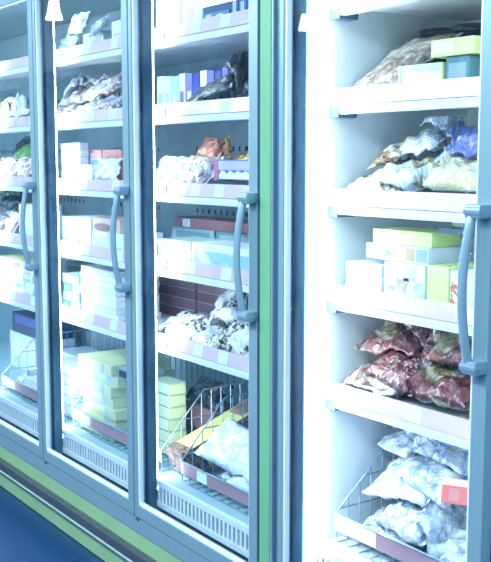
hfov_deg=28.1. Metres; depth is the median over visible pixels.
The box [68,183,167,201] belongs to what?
shelf
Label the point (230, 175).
print
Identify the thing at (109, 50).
shelf
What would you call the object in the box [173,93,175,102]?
print
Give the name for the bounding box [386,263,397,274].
print
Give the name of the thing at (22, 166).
bag
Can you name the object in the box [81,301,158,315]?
carton
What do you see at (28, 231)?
print
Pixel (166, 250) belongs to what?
print
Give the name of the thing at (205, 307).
carton
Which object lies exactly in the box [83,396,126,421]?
carton
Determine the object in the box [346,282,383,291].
carton
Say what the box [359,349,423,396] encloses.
bag
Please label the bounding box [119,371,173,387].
print
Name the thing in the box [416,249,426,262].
print
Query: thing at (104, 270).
carton
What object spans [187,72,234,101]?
bag
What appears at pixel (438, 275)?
carton
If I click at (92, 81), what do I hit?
bag
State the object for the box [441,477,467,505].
carton
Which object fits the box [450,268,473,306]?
carton
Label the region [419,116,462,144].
bag
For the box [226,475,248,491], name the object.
bag
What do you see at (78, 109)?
bag
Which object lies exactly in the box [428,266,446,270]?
print
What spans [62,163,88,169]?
carton
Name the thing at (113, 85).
bag
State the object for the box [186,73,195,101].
carton
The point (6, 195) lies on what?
bag
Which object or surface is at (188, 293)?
carton
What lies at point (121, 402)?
print
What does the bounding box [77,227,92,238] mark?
carton
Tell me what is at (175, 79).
carton
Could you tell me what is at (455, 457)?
bag
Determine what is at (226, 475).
bag
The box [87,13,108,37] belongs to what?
bag
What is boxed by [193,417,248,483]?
bag
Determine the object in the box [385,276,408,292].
print
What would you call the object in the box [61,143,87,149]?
carton
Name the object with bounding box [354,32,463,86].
bag
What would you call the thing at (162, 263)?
shelf
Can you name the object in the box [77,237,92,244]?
carton
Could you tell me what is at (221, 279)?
shelf
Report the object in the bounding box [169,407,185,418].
print
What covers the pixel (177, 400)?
print
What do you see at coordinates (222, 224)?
carton
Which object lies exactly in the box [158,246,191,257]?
carton
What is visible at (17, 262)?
carton
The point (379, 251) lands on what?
print
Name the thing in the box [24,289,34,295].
carton
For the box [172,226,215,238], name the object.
carton
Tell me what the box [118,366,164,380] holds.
carton
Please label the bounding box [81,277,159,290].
carton
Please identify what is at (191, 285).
carton
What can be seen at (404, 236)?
carton
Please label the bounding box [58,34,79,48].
bag
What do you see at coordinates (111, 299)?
carton
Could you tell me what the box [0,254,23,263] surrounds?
carton
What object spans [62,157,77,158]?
print
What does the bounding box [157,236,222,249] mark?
carton
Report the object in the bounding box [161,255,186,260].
print
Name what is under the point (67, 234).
carton
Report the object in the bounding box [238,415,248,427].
print
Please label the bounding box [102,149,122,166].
carton
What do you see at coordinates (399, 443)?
bag
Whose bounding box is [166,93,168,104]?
print
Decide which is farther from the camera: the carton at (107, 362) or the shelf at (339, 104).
the carton at (107, 362)
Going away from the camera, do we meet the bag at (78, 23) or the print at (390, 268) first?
the print at (390, 268)
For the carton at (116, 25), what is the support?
on the freezer at (116, 504)
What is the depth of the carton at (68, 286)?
4.72 m
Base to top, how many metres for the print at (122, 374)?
0.030 m
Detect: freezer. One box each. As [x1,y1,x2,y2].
[0,0,276,561]
[274,0,490,561]
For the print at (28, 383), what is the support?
attached to the carton at (30, 381)
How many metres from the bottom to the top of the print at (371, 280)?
0.019 m
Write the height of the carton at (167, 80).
0.156 m
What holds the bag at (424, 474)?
on the bag at (444, 529)
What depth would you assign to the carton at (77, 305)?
4.66 m
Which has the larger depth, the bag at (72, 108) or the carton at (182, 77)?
the bag at (72, 108)
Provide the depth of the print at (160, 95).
4.12 m
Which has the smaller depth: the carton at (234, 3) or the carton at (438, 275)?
the carton at (438, 275)
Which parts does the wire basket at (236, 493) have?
price rail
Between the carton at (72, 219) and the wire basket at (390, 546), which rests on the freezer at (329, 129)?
the wire basket at (390, 546)
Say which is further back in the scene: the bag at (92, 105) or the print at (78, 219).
the print at (78, 219)
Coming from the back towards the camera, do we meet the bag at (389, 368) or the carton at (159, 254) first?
the carton at (159, 254)
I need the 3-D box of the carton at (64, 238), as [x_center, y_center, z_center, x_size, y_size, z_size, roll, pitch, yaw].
[-0.759,-0.193,4.732,0.201,0.034,0.157,-5,9,-34]
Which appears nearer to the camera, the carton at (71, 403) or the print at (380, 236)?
the print at (380, 236)
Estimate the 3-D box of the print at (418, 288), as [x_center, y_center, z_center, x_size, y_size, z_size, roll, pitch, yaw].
[0.491,0.034,2.783,0.001,0.056,0.045,-5,9,-35]
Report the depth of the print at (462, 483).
2.77 m
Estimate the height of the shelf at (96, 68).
0.074 m
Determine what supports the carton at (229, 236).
on the freezer at (116, 504)
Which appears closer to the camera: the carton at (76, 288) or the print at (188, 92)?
the print at (188, 92)
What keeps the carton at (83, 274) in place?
on the carton at (83, 280)
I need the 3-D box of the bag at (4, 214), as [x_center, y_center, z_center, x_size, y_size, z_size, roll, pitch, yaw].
[-1.355,-0.337,5.487,0.122,0.120,0.200,-5,9,-34]
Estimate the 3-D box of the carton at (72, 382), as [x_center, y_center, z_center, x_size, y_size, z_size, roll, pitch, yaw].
[-0.840,0.479,4.950,0.201,0.050,0.235,-5,9,-35]
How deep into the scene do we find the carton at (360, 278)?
2.97 m
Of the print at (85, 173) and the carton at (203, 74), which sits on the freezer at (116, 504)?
the carton at (203, 74)
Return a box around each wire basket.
[1,329,160,422]
[72,353,248,471]
[180,392,248,515]
[334,449,444,561]
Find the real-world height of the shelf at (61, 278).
0.074 m
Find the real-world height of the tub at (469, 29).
0.223 m
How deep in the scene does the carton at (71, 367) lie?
4.84 m
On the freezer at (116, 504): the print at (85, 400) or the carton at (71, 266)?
the carton at (71, 266)
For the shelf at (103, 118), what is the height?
0.074 m
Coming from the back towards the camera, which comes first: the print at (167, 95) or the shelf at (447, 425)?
the print at (167, 95)
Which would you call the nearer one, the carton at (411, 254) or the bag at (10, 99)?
the carton at (411, 254)
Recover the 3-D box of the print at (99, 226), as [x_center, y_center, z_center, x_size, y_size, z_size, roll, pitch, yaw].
[-0.640,-0.240,4.390,0.001,0.036,0.171,-5,9,-35]
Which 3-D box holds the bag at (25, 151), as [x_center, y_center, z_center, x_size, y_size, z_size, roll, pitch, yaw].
[-1.285,-0.693,5.581,0.157,0.213,0.310,-7,10,-44]
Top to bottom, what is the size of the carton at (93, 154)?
0.078 m
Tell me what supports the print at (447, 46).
attached to the carton at (466, 45)
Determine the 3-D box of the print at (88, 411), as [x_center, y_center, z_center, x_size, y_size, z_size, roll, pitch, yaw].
[-0.714,0.618,4.576,0.001,0.020,0.214,-5,9,-36]
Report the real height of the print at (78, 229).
0.046 m
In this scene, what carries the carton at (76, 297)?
on the carton at (77, 305)
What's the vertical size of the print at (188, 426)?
0.080 m
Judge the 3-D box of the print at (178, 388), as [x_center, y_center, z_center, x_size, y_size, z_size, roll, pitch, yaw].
[-0.291,0.462,4.189,0.081,0.042,0.001,-5,9,-35]
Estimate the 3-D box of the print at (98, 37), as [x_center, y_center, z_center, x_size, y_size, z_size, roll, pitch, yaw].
[-0.684,-1.070,4.392,0.001,0.062,0.167,-5,9,-35]
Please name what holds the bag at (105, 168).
on the freezer at (116, 504)
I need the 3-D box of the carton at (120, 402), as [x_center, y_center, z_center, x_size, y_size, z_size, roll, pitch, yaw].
[-0.570,0.524,4.623,0.301,0.049,0.336,-5,9,-35]
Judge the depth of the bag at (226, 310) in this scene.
3.86 m
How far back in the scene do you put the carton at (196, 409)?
4.28 m
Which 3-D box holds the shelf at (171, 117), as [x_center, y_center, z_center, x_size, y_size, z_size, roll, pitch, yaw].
[0.153,-0.622,3.615,0.584,0.074,0.778,-5,9,-35]
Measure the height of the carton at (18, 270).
0.036 m
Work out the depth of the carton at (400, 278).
2.82 m
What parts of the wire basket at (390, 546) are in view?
price rail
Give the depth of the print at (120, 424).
4.42 m
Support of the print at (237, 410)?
attached to the bag at (176, 451)
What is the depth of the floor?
4.43 m
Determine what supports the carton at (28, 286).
on the carton at (32, 293)
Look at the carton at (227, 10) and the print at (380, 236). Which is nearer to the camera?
the print at (380, 236)
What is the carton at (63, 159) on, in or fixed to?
on the carton at (65, 166)
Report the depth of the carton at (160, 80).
4.12 m
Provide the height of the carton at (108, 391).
0.049 m
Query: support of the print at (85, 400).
on the carton at (119, 414)
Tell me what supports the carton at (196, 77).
on the freezer at (116, 504)
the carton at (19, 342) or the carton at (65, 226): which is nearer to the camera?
the carton at (65, 226)
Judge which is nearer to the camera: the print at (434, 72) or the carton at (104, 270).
the print at (434, 72)
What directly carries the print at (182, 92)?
attached to the carton at (182, 77)
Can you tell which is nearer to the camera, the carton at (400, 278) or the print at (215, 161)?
the carton at (400, 278)
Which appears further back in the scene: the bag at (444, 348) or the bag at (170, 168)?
the bag at (170, 168)
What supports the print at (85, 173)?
attached to the carton at (87, 173)
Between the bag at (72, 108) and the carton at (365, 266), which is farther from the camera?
the bag at (72, 108)
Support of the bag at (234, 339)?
on the freezer at (116, 504)
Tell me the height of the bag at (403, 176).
0.103 m
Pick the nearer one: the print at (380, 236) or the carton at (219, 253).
the print at (380, 236)
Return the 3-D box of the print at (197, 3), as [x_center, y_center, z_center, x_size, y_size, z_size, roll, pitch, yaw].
[-0.176,-1.014,3.619,0.001,0.170,0.053,-5,9,-35]
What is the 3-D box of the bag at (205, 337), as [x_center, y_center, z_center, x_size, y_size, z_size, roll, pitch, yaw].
[-0.126,0.212,3.799,0.135,0.067,0.212,-4,8,-26]
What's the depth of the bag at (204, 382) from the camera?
4.23 m
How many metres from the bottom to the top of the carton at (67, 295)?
0.042 m
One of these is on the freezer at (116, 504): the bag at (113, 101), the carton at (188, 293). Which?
the bag at (113, 101)
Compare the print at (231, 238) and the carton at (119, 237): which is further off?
the carton at (119, 237)
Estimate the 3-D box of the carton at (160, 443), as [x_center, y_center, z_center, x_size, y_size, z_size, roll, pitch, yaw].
[-0.337,0.715,4.286,0.091,0.052,0.151,-5,9,-35]
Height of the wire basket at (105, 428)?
0.318 m
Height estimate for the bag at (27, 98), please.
0.134 m
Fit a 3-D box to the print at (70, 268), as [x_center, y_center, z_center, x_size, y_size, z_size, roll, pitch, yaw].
[-0.897,-0.045,5.316,0.001,0.060,0.298,-5,9,-35]
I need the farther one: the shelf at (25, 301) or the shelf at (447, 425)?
the shelf at (25, 301)
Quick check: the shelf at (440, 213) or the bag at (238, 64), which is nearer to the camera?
the shelf at (440, 213)
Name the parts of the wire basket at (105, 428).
price rail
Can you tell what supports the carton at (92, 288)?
on the carton at (111, 299)
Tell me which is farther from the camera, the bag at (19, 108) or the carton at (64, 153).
the bag at (19, 108)
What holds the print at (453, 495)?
attached to the carton at (454, 491)
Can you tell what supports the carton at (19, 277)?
on the carton at (20, 284)
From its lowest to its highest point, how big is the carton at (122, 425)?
0.049 m
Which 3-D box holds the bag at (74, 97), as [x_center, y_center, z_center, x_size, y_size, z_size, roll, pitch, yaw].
[-0.803,-0.892,4.759,0.145,0.098,0.214,-7,10,-43]
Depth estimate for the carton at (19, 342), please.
5.92 m
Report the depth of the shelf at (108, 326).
4.33 m
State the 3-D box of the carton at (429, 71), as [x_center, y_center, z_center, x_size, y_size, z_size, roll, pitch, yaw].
[0.548,-0.569,2.770,0.161,0.078,0.171,-5,9,-35]
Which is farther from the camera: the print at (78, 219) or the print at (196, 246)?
the print at (78, 219)
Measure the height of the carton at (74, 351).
0.200 m
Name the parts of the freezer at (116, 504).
door, handle, price rail, price rail, price rail, price rail, price rail, post, bumper trim, panel, door, kick plate, price rail, handle, price rail, price rail, price rail, price rail, sill, panel, post, door, price rail, price rail, price rail, price rail, price rail, handle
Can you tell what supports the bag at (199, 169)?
on the freezer at (116, 504)
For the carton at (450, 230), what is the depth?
2.74 m
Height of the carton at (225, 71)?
0.160 m
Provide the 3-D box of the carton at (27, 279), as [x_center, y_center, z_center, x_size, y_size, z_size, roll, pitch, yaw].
[-1.079,-0.011,5.161,0.141,0.036,0.115,-5,9,-35]
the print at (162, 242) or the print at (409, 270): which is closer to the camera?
the print at (409, 270)
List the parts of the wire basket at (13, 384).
price rail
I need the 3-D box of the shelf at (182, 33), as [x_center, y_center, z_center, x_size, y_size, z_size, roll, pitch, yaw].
[0.153,-0.910,3.579,0.584,0.074,0.778,-5,9,-35]
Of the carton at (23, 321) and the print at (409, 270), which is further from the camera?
the carton at (23, 321)
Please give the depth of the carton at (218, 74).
3.75 m
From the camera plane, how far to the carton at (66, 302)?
4.75 m
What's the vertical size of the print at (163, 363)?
0.039 m
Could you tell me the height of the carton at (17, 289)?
0.036 m
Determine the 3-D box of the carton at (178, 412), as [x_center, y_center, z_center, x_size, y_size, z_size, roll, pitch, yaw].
[-0.335,0.559,4.263,0.091,0.052,0.151,-5,9,-35]
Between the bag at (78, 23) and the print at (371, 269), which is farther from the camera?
the bag at (78, 23)
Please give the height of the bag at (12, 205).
0.163 m
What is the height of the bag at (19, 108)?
0.141 m
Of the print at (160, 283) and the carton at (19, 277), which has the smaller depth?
the print at (160, 283)
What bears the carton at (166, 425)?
on the carton at (163, 436)
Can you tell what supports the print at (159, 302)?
on the carton at (163, 307)
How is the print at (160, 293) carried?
attached to the carton at (183, 302)
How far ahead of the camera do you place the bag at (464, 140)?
2.74 m
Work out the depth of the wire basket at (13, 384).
5.31 m
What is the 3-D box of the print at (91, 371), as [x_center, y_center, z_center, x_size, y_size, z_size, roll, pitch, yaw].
[-0.700,0.423,4.532,0.001,0.020,0.214,-5,9,-36]
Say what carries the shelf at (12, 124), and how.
attached to the freezer at (116, 504)
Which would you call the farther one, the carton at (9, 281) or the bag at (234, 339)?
the carton at (9, 281)
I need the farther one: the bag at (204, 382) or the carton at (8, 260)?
the carton at (8, 260)
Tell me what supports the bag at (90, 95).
on the bag at (78, 109)
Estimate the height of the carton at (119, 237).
0.088 m
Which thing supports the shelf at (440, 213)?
attached to the freezer at (329, 129)
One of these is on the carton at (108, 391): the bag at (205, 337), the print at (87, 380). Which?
the print at (87, 380)
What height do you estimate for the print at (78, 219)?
0.046 m
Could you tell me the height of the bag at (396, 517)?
0.110 m
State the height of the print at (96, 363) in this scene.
0.020 m
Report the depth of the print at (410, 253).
2.82 m
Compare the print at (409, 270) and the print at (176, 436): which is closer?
the print at (409, 270)
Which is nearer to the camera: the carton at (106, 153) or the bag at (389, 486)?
the bag at (389, 486)
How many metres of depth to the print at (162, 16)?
3.83 m
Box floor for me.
[0,485,104,561]
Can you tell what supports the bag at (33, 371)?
in the wire basket at (13, 384)
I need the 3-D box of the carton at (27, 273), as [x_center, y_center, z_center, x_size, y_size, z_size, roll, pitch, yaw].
[-1.070,-0.046,5.144,0.141,0.036,0.115,-5,9,-35]
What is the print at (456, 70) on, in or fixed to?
attached to the carton at (462, 66)
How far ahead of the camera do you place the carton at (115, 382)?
4.48 m
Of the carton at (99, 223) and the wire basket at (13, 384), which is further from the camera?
the wire basket at (13, 384)
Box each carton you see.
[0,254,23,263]
[5,256,33,265]
[5,284,14,290]
[6,278,15,285]
[10,330,74,370]
[12,310,71,338]
[14,258,33,267]
[14,273,23,281]
[15,267,24,274]
[15,286,23,292]
[16,280,24,288]
[19,204,61,237]
[23,374,36,389]
[24,275,33,283]
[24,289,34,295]
[25,270,33,277]
[25,282,34,291]
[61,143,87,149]
[61,150,88,156]
[61,157,88,162]
[61,170,81,176]
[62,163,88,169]
[62,215,108,224]
[62,223,76,231]
[62,230,76,238]
[62,271,79,282]
[62,346,98,357]
[62,356,82,377]
[63,237,77,242]
[63,290,71,299]
[63,298,71,306]
[63,375,79,387]
[63,385,81,396]
[63,394,81,407]
[64,282,72,291]
[66,261,94,271]
[66,406,81,417]
[71,274,80,284]
[71,301,82,309]
[72,284,80,293]
[72,292,81,302]
[77,216,110,228]
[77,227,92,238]
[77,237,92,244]
[78,348,168,376]
[80,271,158,283]
[80,283,158,296]
[80,374,126,397]
[80,385,126,408]
[81,165,94,178]
[81,264,124,277]
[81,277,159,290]
[81,289,158,303]
[81,295,158,309]
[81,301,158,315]
[81,423,126,441]
[82,406,126,429]
[83,307,160,321]
[83,366,174,388]
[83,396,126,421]
[85,150,102,164]
[93,216,157,233]
[93,230,109,247]
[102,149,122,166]
[109,232,162,252]
[112,20,120,37]
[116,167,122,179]
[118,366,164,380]
[156,0,181,28]
[157,76,165,104]
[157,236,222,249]
[157,376,185,395]
[157,392,185,407]
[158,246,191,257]
[158,253,191,260]
[158,292,197,309]
[158,405,185,419]
[158,416,185,431]
[158,428,186,443]
[158,440,170,455]
[159,276,196,289]
[159,283,196,299]
[159,302,197,315]
[164,76,172,104]
[171,76,178,102]
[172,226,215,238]
[174,216,248,233]
[179,73,188,102]
[182,0,230,22]
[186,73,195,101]
[186,400,235,434]
[192,240,248,270]
[193,73,199,93]
[197,283,228,294]
[197,290,219,303]
[197,301,248,313]
[200,70,210,85]
[205,9,230,17]
[207,70,218,99]
[214,160,248,180]
[215,70,221,98]
[216,231,248,242]
[222,67,228,98]
[229,68,234,97]
[231,0,238,11]
[239,0,246,10]
[346,259,388,275]
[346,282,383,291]
[347,271,383,286]
[366,242,460,264]
[373,227,459,247]
[384,260,472,298]
[398,62,445,82]
[427,262,473,302]
[431,35,480,58]
[438,226,474,234]
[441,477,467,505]
[446,55,479,78]
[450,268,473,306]
[452,223,464,227]
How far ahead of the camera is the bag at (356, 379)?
3.01 m
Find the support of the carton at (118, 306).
on the carton at (114, 312)
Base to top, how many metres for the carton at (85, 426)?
0.049 m
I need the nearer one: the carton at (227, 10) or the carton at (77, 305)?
the carton at (227, 10)
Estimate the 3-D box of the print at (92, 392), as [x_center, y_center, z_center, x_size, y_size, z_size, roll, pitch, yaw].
[-0.723,0.517,4.579,0.001,0.020,0.214,-5,9,-35]
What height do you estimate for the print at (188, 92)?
0.070 m
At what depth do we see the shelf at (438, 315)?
2.75 m
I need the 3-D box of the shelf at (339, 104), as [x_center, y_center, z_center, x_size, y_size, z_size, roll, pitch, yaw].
[0.708,-0.524,2.834,0.584,0.074,0.737,-5,9,-35]
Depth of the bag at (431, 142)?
2.90 m
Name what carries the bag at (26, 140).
on the freezer at (116, 504)
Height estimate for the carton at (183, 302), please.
0.046 m
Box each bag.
[0,92,29,117]
[0,96,14,109]
[0,157,17,175]
[0,190,31,203]
[0,200,20,211]
[0,210,16,230]
[2,211,18,232]
[7,156,30,176]
[13,143,30,159]
[15,136,30,150]
[16,366,36,383]
[26,97,29,115]
[56,104,80,112]
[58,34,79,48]
[58,73,89,108]
[59,87,89,107]
[66,11,89,35]
[75,103,86,111]
[79,83,114,101]
[80,96,106,110]
[81,73,110,87]
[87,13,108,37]
[91,157,122,179]
[94,72,121,96]
[97,94,121,109]
[155,155,189,182]
[157,310,211,339]
[166,398,248,477]
[178,155,222,183]
[186,375,235,409]
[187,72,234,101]
[188,325,224,345]
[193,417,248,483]
[196,136,225,157]
[207,289,248,328]
[209,317,248,356]
[217,471,233,480]
[224,51,248,97]
[225,136,248,182]
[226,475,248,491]
[340,361,405,397]
[344,503,424,558]
[346,174,426,191]
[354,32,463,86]
[354,320,424,357]
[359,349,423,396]
[361,457,430,507]
[365,125,447,169]
[369,499,426,545]
[373,156,436,191]
[377,429,418,458]
[387,320,437,348]
[389,454,467,507]
[401,354,470,410]
[409,434,468,476]
[409,500,466,561]
[415,146,476,191]
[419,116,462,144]
[421,329,471,367]
[444,120,477,158]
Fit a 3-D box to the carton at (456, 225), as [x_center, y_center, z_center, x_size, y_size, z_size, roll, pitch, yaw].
[0.638,-0.162,2.754,0.101,0.022,0.060,-3,8,-25]
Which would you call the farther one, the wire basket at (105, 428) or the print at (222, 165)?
the wire basket at (105, 428)
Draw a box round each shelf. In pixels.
[0,49,171,76]
[0,74,90,85]
[0,113,169,132]
[0,179,69,194]
[0,233,70,257]
[0,276,63,296]
[0,287,72,322]
[16,129,93,132]
[65,28,248,64]
[66,105,248,128]
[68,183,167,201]
[69,253,168,276]
[71,311,174,353]
[164,23,248,46]
[165,111,248,123]
[166,195,248,207]
[167,271,248,292]
[168,337,248,379]
[328,383,469,449]
[329,300,471,335]
[331,96,478,113]
[331,205,465,222]
[334,0,481,21]
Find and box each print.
[13,338,36,364]
[15,314,35,328]
[25,228,31,235]
[25,379,36,389]
[62,150,77,151]
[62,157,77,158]
[68,265,80,271]
[77,217,80,227]
[77,227,80,237]
[79,355,98,365]
[80,375,99,387]
[80,385,100,397]
[82,170,89,177]
[82,407,103,419]
[83,366,104,378]
[84,398,103,410]
[85,34,100,43]
[94,223,109,230]
[94,235,105,246]
[112,360,167,375]
[112,388,126,396]
[114,398,126,407]
[116,411,126,420]
[117,420,126,429]
[119,370,125,378]
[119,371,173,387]
[157,9,167,24]
[159,94,161,103]
[159,302,194,310]
[160,240,186,247]
[160,283,193,290]
[160,293,193,300]
[161,248,187,255]
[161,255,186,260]
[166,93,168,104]
[169,383,185,394]
[169,395,184,406]
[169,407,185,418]
[169,419,184,430]
[170,431,185,442]
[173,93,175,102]
[176,230,208,237]
[180,91,183,102]
[187,91,190,99]
[187,424,197,434]
[193,249,248,269]
[194,0,201,19]
[195,245,214,249]
[214,160,217,179]
[218,161,248,170]
[219,171,248,179]
[219,235,247,242]
[229,399,248,415]
[233,0,235,11]
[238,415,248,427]
[365,265,377,273]
[365,276,378,284]
[369,245,398,258]
[374,229,396,243]
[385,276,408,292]
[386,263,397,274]
[399,63,440,73]
[402,72,436,76]
[404,264,415,281]
[406,248,414,261]
[413,282,423,298]
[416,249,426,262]
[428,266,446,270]
[433,40,453,53]
[443,478,467,486]
[448,62,465,78]
[448,488,459,501]
[450,273,457,303]
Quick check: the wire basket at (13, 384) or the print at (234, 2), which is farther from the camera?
the wire basket at (13, 384)
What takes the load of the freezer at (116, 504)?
on the floor
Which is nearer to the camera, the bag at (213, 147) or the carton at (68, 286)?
the bag at (213, 147)
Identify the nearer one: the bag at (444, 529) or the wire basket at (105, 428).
the bag at (444, 529)
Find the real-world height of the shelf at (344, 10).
0.074 m
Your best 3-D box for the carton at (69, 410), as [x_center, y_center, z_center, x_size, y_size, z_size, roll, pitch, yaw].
[-0.842,0.630,4.971,0.201,0.050,0.240,-5,9,-35]
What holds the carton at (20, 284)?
on the carton at (17, 289)
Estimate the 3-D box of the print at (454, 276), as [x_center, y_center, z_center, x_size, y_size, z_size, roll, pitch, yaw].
[0.578,0.029,2.658,0.001,0.099,0.058,-5,9,-35]
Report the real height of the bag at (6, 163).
0.122 m
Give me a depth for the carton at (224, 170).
3.50 m
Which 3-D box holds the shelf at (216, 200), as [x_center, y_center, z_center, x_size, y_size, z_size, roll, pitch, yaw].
[0.153,-0.324,3.653,0.584,0.074,0.778,-5,9,-35]
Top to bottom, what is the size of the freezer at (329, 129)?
2.720 m
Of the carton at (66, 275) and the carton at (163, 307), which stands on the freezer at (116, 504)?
the carton at (163, 307)
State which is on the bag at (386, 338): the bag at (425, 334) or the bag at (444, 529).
the bag at (425, 334)
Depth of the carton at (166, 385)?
4.20 m
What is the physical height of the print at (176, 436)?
0.042 m
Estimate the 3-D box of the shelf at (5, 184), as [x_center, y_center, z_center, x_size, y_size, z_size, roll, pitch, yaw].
[-0.841,-0.500,5.053,0.584,0.074,0.879,-5,9,-35]
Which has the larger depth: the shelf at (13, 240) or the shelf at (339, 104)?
the shelf at (13, 240)
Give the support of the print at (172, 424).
attached to the carton at (166, 425)
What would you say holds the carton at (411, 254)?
on the carton at (400, 278)
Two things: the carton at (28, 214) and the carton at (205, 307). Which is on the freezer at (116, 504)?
the carton at (28, 214)
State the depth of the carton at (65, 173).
4.59 m
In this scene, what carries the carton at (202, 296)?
on the carton at (205, 307)
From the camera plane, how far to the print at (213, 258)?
3.61 m
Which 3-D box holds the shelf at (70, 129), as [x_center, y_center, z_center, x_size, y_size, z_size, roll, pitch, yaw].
[-1.351,-0.888,5.735,0.584,0.074,0.877,-5,9,-35]
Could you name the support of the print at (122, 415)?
attached to the carton at (119, 414)
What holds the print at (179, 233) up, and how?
attached to the carton at (176, 231)
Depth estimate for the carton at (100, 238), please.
4.39 m
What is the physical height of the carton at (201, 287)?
0.046 m
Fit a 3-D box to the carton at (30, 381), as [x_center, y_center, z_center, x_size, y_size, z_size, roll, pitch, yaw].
[-1.034,0.545,5.218,0.201,0.052,0.280,-5,9,-35]
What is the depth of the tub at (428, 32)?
3.06 m
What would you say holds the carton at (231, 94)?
on the freezer at (116, 504)
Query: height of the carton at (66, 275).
0.042 m
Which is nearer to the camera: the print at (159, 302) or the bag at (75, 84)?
the print at (159, 302)
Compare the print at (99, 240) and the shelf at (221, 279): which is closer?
the shelf at (221, 279)
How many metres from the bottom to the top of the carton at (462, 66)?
0.090 m
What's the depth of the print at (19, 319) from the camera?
5.88 m
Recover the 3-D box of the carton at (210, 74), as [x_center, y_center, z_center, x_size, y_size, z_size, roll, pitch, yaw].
[-0.078,-0.743,3.847,0.141,0.156,0.046,-5,9,-35]
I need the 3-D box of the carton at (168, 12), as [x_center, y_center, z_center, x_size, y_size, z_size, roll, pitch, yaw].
[-0.220,-1.044,3.854,0.201,0.170,0.182,-5,9,-35]
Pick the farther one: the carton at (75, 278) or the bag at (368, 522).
the carton at (75, 278)
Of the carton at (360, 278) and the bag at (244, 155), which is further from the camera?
the bag at (244, 155)
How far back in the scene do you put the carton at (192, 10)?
3.63 m
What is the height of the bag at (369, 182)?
0.093 m
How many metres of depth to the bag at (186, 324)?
3.97 m
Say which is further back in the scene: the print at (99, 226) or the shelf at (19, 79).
the shelf at (19, 79)
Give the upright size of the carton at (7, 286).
0.036 m
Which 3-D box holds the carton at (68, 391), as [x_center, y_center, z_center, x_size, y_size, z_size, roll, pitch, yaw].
[-0.842,0.529,4.959,0.201,0.050,0.240,-5,9,-35]
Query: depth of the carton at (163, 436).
4.22 m
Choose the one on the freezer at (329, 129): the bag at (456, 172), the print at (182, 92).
the bag at (456, 172)
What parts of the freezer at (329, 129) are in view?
post, price rail, price rail, price rail, price rail, price rail, handle, panel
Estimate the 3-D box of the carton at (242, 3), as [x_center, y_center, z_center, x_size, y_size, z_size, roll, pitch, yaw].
[0.039,-0.945,3.427,0.121,0.080,0.043,-5,9,-35]
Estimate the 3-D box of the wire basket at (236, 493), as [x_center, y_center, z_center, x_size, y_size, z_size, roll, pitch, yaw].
[0.164,0.656,3.741,0.551,0.318,0.696,-5,9,-35]
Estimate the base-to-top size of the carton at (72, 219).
0.034 m
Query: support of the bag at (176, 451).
on the freezer at (116, 504)
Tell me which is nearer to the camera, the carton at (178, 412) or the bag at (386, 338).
the bag at (386, 338)
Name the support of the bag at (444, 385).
on the freezer at (329, 129)
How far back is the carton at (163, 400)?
4.20 m
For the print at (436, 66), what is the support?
attached to the carton at (429, 71)
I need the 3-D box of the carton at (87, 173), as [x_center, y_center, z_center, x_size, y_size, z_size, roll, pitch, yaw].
[-0.700,-0.484,4.457,0.058,0.089,0.108,-5,9,-35]
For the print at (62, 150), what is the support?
attached to the carton at (64, 153)
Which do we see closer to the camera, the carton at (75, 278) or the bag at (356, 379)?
the bag at (356, 379)
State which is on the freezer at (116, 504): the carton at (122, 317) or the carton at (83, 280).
the carton at (122, 317)
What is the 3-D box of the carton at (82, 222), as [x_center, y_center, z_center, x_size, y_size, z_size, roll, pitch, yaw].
[-0.665,-0.275,4.588,0.201,0.046,0.142,-5,9,-35]
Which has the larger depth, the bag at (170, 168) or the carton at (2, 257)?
the carton at (2, 257)
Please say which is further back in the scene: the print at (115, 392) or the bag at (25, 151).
the bag at (25, 151)
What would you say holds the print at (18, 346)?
attached to the carton at (19, 342)
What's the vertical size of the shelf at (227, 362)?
0.074 m
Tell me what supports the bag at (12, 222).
on the freezer at (116, 504)
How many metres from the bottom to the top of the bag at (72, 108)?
0.073 m

